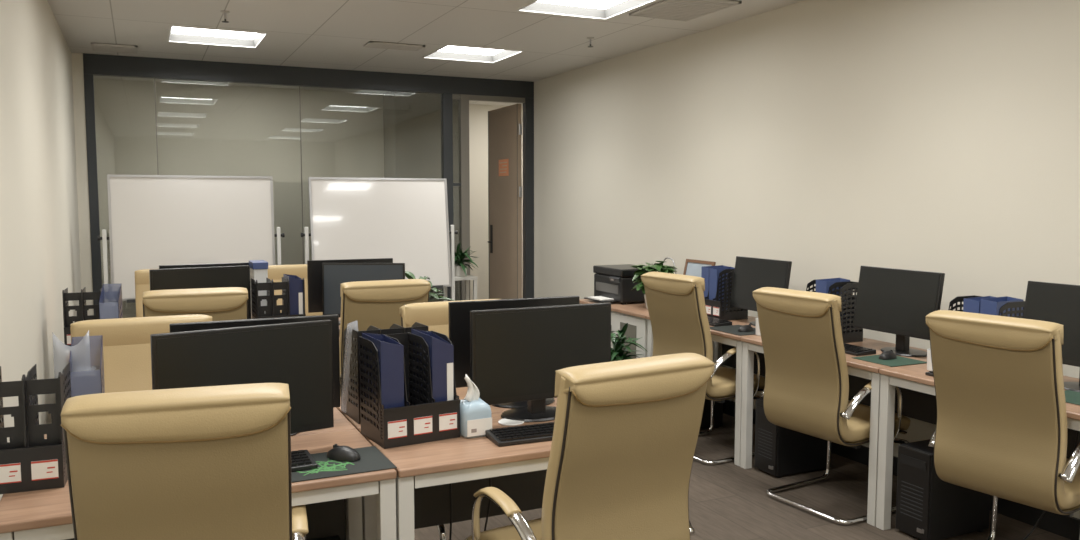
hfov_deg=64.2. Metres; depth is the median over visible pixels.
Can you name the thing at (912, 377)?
office desk
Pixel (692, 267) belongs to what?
picture frame
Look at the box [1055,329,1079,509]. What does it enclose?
cushion
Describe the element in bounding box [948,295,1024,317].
rack
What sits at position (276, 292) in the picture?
cushion
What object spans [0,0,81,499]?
wall
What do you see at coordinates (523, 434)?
keyboard
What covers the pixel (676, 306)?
office chair
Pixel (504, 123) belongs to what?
door
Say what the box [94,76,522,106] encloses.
ceiling
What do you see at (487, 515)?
power cable
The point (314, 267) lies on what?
computer monitor
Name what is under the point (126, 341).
office chair
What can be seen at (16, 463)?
label
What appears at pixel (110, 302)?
holder
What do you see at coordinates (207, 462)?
office chair
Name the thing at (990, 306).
folder
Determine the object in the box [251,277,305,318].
rack
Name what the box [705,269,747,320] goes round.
rack
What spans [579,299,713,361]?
base cabinet
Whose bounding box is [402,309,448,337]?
cushion
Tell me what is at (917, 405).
office desk
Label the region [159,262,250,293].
computer monitor
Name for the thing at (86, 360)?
holder
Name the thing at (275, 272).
office chair
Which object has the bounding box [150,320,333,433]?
computer monitor
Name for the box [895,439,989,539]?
computer tower
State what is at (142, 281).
office chair
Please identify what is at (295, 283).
folder
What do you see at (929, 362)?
mug
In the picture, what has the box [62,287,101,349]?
rack
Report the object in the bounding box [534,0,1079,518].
wall
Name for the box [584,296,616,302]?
paper tray
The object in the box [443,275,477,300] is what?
plant stand
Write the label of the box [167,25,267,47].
ceiling light
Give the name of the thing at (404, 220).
whiteboard
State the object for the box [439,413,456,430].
print
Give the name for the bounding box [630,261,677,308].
potted plant
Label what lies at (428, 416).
print
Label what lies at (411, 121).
glass panel
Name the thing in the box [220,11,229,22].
sprinkler
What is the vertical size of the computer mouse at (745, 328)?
0.038 m
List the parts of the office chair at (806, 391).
armrest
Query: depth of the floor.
4.24 m
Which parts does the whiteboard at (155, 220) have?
post, post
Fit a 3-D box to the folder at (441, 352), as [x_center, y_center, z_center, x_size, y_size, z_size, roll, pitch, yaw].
[-0.358,0.367,2.864,0.076,0.330,0.174,-3,5,-31]
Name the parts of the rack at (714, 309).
panel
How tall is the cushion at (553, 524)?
0.695 m
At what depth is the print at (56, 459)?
2.29 m
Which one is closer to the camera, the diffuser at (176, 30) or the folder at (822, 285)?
the folder at (822, 285)
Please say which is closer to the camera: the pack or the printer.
the pack
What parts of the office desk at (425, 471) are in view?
leg, leg, modesty panel, frame rail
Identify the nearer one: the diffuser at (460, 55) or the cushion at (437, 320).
the cushion at (437, 320)
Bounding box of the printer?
[584,264,645,303]
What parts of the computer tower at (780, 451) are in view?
panel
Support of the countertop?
on the base cabinet
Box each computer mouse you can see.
[326,444,360,460]
[738,324,753,331]
[879,350,896,359]
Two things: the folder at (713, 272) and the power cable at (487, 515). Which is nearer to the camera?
the power cable at (487, 515)
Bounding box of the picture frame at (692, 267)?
[683,259,715,276]
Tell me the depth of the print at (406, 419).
2.68 m
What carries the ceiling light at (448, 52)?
attached to the ceiling at (328, 34)
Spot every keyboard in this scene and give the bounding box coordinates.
[291,450,317,471]
[485,422,554,445]
[707,316,731,325]
[843,343,875,355]
[925,371,932,375]
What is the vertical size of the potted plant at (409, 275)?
0.346 m
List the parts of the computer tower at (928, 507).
panel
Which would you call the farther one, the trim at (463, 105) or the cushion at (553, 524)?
the trim at (463, 105)
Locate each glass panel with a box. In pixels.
[94,78,383,317]
[383,91,459,301]
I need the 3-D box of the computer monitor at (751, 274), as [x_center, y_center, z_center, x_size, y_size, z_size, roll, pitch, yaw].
[1.403,0.134,5.288,0.198,0.414,0.510,-2,5,-24]
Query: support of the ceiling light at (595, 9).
attached to the ceiling at (328, 34)
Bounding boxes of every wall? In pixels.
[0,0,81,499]
[71,53,93,314]
[469,104,522,299]
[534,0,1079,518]
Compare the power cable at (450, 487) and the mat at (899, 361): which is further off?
the mat at (899, 361)
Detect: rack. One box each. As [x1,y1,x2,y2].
[0,362,70,493]
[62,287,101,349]
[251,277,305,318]
[340,322,428,423]
[359,330,459,448]
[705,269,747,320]
[806,279,862,342]
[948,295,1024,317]
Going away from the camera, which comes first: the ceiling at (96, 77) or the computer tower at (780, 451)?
the computer tower at (780, 451)
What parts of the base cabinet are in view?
door glass, cabinet door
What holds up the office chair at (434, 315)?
on the floor
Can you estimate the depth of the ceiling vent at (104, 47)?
6.90 m
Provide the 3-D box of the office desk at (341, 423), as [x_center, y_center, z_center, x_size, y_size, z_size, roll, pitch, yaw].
[-1.176,0.908,2.958,0.994,0.750,0.498,-2,5,-25]
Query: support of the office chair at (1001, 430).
on the floor
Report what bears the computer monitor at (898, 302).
on the office desk at (917, 405)
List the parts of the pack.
white panel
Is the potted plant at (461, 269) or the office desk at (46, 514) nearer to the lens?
the office desk at (46, 514)
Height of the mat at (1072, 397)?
0.003 m
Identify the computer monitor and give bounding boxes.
[149,265,250,318]
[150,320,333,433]
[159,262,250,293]
[169,314,339,435]
[307,258,392,324]
[322,263,404,317]
[448,296,579,407]
[470,302,610,421]
[730,256,791,325]
[853,266,944,356]
[1023,281,1079,391]
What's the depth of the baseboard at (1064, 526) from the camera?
4.08 m
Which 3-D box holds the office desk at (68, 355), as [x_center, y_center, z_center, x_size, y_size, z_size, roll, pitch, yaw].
[-1.980,0.768,4.681,0.994,0.750,0.498,-2,5,-25]
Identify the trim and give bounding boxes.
[83,53,533,97]
[84,74,101,314]
[441,93,453,300]
[452,94,524,102]
[458,94,469,300]
[523,98,533,297]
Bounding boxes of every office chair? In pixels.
[60,383,307,539]
[70,314,211,392]
[135,269,149,316]
[142,287,247,320]
[268,264,322,315]
[339,279,430,396]
[399,299,498,539]
[466,353,714,539]
[641,272,764,464]
[752,287,910,524]
[926,310,1079,539]
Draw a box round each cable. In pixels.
[449,483,451,539]
[484,477,490,530]
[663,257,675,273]
[1022,431,1078,539]
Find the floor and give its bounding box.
[414,413,1069,539]
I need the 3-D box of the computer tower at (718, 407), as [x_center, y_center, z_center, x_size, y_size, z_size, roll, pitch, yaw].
[1.006,0.851,5.749,0.403,0.410,0.180,-2,5,-25]
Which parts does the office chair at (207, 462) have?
armrest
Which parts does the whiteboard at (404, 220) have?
post, post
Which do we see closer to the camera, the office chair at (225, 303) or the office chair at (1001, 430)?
the office chair at (1001, 430)
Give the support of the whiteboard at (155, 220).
on the floor
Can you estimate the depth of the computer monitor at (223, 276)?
4.71 m
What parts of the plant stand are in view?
leg, leg, leg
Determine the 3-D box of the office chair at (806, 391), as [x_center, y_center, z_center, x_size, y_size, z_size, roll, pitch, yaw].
[1.444,0.629,4.276,0.629,1.089,0.566,-3,5,-31]
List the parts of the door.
handle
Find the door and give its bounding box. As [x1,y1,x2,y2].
[487,104,521,298]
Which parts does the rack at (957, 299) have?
panel, panel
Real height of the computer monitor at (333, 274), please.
0.397 m
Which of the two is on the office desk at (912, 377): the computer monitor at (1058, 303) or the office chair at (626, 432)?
the computer monitor at (1058, 303)
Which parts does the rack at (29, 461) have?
panel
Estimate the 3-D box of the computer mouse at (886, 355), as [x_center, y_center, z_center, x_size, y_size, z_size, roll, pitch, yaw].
[1.688,0.408,4.173,0.110,0.038,0.062,-3,6,-35]
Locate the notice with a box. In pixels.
[499,159,508,175]
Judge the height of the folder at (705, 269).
0.327 m
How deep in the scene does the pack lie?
2.79 m
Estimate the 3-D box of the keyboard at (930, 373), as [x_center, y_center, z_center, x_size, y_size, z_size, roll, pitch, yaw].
[1.856,0.463,3.625,0.130,0.026,0.440,-2,5,-27]
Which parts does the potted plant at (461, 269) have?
pot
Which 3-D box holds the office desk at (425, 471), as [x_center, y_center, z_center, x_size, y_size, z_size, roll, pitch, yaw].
[-0.057,0.911,2.923,0.994,0.750,0.498,-2,5,-25]
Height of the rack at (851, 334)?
0.322 m
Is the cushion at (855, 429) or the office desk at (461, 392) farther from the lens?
the cushion at (855, 429)
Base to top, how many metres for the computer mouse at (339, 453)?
0.038 m
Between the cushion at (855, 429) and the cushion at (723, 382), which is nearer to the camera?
the cushion at (855, 429)
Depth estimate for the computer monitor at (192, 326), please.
2.91 m
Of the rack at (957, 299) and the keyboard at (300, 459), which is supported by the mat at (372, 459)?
the keyboard at (300, 459)
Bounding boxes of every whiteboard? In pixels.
[98,174,284,302]
[301,177,457,300]
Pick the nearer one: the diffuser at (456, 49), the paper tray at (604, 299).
the paper tray at (604, 299)
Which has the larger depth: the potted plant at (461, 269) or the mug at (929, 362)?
the potted plant at (461, 269)
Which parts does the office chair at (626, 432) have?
armrest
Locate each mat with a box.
[291,446,396,482]
[710,325,755,335]
[852,355,926,366]
[1065,390,1079,404]
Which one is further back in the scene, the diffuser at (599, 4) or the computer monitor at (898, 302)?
the diffuser at (599, 4)
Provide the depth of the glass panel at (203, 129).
9.34 m
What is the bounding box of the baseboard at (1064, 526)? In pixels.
[723,400,1079,539]
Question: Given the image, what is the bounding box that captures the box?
[249,260,267,318]
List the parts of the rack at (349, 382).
panel, panel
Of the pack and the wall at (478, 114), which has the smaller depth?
the pack
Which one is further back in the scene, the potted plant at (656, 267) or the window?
the window
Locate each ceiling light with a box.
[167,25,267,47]
[422,45,523,62]
[516,0,655,19]
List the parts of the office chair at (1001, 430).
armrest, armrest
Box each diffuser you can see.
[172,27,256,38]
[427,50,519,61]
[439,46,503,54]
[537,0,625,8]
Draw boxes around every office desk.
[0,429,396,539]
[44,407,355,517]
[66,351,69,363]
[336,387,556,430]
[359,413,554,539]
[647,316,765,465]
[740,336,936,525]
[876,363,1079,529]
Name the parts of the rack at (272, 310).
panel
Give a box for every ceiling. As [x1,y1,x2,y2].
[47,0,804,81]
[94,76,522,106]
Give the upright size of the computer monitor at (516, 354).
0.400 m
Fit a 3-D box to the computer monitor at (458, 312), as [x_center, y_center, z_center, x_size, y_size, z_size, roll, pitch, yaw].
[-0.065,0.311,3.270,0.540,0.390,0.196,-2,5,-24]
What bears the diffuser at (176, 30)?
attached to the ceiling light at (180, 34)
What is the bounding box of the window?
[154,78,303,263]
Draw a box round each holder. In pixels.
[69,335,104,396]
[99,283,122,318]
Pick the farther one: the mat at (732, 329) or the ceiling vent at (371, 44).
the ceiling vent at (371, 44)
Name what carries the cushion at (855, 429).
on the office chair at (806, 391)
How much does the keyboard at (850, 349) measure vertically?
0.026 m
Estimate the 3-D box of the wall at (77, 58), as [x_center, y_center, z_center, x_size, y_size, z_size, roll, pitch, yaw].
[-3.942,-0.447,7.314,0.205,2.745,0.080,-2,5,-25]
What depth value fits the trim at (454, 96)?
8.77 m
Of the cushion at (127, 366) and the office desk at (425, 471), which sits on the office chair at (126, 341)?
the cushion at (127, 366)
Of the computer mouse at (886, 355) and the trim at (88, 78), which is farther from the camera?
the trim at (88, 78)
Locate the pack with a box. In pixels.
[460,374,491,438]
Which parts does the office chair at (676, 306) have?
armrest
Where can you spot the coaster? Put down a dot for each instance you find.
(506, 422)
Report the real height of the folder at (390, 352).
0.330 m
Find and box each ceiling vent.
[91,42,136,53]
[364,41,424,50]
[629,0,741,21]
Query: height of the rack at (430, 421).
0.322 m
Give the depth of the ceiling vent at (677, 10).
5.49 m
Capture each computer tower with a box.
[700,399,722,427]
[755,398,831,477]
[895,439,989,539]
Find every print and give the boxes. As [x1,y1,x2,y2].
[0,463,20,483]
[31,459,57,480]
[388,419,406,438]
[414,416,431,434]
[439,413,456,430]
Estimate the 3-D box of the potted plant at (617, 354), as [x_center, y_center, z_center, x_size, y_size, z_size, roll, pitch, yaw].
[0.510,0.694,5.681,0.425,0.736,0.525,1,5,15]
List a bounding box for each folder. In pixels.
[283,274,302,314]
[362,333,403,438]
[411,329,453,404]
[701,265,727,298]
[709,267,734,308]
[816,278,849,328]
[963,296,994,313]
[980,296,1023,316]
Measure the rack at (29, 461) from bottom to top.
0.308 m
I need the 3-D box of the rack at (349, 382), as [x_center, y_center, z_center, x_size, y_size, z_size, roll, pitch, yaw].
[-0.564,0.357,3.109,0.260,0.322,0.222,-3,5,-29]
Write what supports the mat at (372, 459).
on the office desk at (46, 514)
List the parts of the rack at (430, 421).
panel, panel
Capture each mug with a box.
[756,318,760,335]
[927,349,932,370]
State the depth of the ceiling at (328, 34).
6.24 m
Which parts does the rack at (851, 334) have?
panel, panel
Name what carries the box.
on the office desk at (68, 355)
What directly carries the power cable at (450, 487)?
hanging from the office desk at (425, 471)
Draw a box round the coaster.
[498,418,523,425]
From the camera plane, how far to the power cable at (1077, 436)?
3.75 m
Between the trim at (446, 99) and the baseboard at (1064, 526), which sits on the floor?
the trim at (446, 99)
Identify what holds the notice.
attached to the door
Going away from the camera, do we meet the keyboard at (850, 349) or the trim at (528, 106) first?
the keyboard at (850, 349)
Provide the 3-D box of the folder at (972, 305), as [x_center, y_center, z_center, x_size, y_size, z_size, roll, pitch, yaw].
[2.011,0.286,3.904,0.174,0.323,0.081,-2,5,-25]
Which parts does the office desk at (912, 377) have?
leg, frame rail, modesty panel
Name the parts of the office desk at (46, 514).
leg, frame rail, modesty panel, leg, leg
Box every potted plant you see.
[405,271,454,301]
[450,243,477,276]
[611,323,646,361]
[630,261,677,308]
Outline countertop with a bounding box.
[579,299,648,318]
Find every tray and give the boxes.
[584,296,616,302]
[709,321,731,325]
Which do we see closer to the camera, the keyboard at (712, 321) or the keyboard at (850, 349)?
the keyboard at (850, 349)
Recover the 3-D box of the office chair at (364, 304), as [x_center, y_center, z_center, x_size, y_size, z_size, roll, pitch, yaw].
[-0.943,0.580,4.880,0.566,1.089,0.629,-2,5,-27]
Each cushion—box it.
[103,343,151,392]
[273,279,322,315]
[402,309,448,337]
[466,376,567,539]
[696,281,764,396]
[832,300,910,441]
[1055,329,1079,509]
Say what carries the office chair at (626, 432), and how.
on the floor
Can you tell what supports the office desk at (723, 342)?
on the floor
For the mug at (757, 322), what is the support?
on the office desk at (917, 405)
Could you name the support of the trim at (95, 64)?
attached to the wall at (77, 58)
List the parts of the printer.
control panel, scanner lid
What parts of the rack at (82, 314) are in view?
panel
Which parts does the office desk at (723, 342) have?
leg, leg, frame rail, leg, modesty panel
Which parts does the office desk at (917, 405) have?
leg, frame rail, leg, modesty panel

